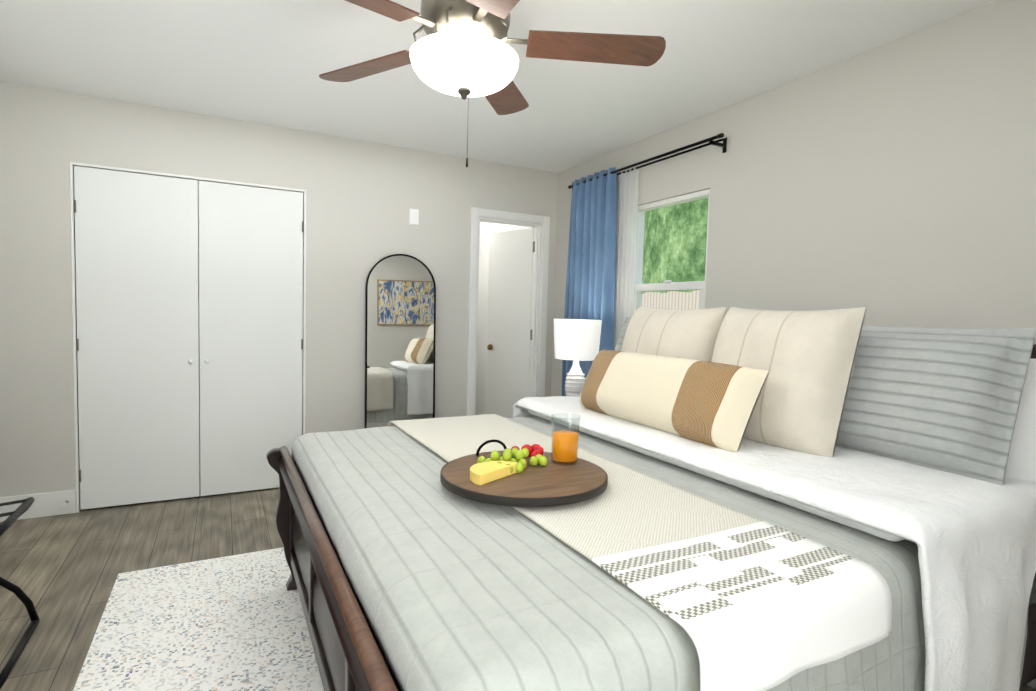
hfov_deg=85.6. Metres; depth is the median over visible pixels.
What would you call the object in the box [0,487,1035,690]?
floor
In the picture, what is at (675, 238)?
backdrop
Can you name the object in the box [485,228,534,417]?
bathroom door
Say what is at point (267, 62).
ceiling
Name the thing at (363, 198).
wall
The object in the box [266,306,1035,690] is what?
bed
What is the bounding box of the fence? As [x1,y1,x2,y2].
[642,290,700,309]
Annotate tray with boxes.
[440,413,607,506]
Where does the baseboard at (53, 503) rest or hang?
attached to the wall at (363, 198)
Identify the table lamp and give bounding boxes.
[554,319,601,396]
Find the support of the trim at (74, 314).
attached to the wall at (363, 198)
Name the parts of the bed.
footboard, mattress, headboard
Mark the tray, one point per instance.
(533, 475)
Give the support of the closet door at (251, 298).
in the wall at (363, 198)
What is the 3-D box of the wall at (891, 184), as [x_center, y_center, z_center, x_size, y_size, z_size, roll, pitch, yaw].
[1.021,-0.145,3.551,0.120,2.440,6.650,0,4,-28]
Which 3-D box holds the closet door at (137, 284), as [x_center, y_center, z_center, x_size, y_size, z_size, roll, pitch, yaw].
[-2.310,-0.028,3.419,0.620,2.019,0.069,0,4,-28]
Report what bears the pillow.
on the bed
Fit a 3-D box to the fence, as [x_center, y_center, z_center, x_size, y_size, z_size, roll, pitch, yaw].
[2.916,0.238,5.254,0.060,1.580,8.700,0,4,-28]
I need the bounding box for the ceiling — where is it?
[0,0,995,172]
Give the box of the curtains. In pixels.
[562,133,726,395]
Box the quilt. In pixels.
[291,416,1028,690]
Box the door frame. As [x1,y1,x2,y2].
[466,207,549,415]
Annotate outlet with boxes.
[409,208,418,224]
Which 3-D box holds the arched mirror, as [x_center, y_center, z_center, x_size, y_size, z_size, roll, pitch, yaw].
[-0.861,0.162,4.104,0.510,1.660,0.086,0,4,-23]
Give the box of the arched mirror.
[364,254,435,428]
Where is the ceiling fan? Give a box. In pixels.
[319,0,665,166]
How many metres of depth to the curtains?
3.94 m
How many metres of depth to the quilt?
1.22 m
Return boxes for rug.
[73,547,323,690]
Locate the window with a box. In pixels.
[634,189,709,312]
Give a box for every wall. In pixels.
[0,81,557,511]
[475,0,1035,414]
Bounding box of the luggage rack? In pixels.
[0,497,39,688]
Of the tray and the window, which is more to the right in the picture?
the window
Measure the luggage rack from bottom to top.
0.514 m
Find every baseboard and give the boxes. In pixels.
[0,490,75,521]
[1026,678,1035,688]
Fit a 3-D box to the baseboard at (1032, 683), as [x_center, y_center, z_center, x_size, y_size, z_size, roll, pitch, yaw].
[1.334,1.060,2.795,0.040,0.140,4.630,0,4,-28]
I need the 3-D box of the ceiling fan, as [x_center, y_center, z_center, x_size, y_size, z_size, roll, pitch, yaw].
[-0.172,-0.943,1.797,1.273,0.706,1.252,0,4,-28]
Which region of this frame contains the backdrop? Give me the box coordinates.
[642,198,708,293]
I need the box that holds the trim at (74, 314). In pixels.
[69,162,305,512]
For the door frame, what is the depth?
4.66 m
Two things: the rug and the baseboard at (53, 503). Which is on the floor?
the rug
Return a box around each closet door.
[74,166,199,509]
[198,181,302,495]

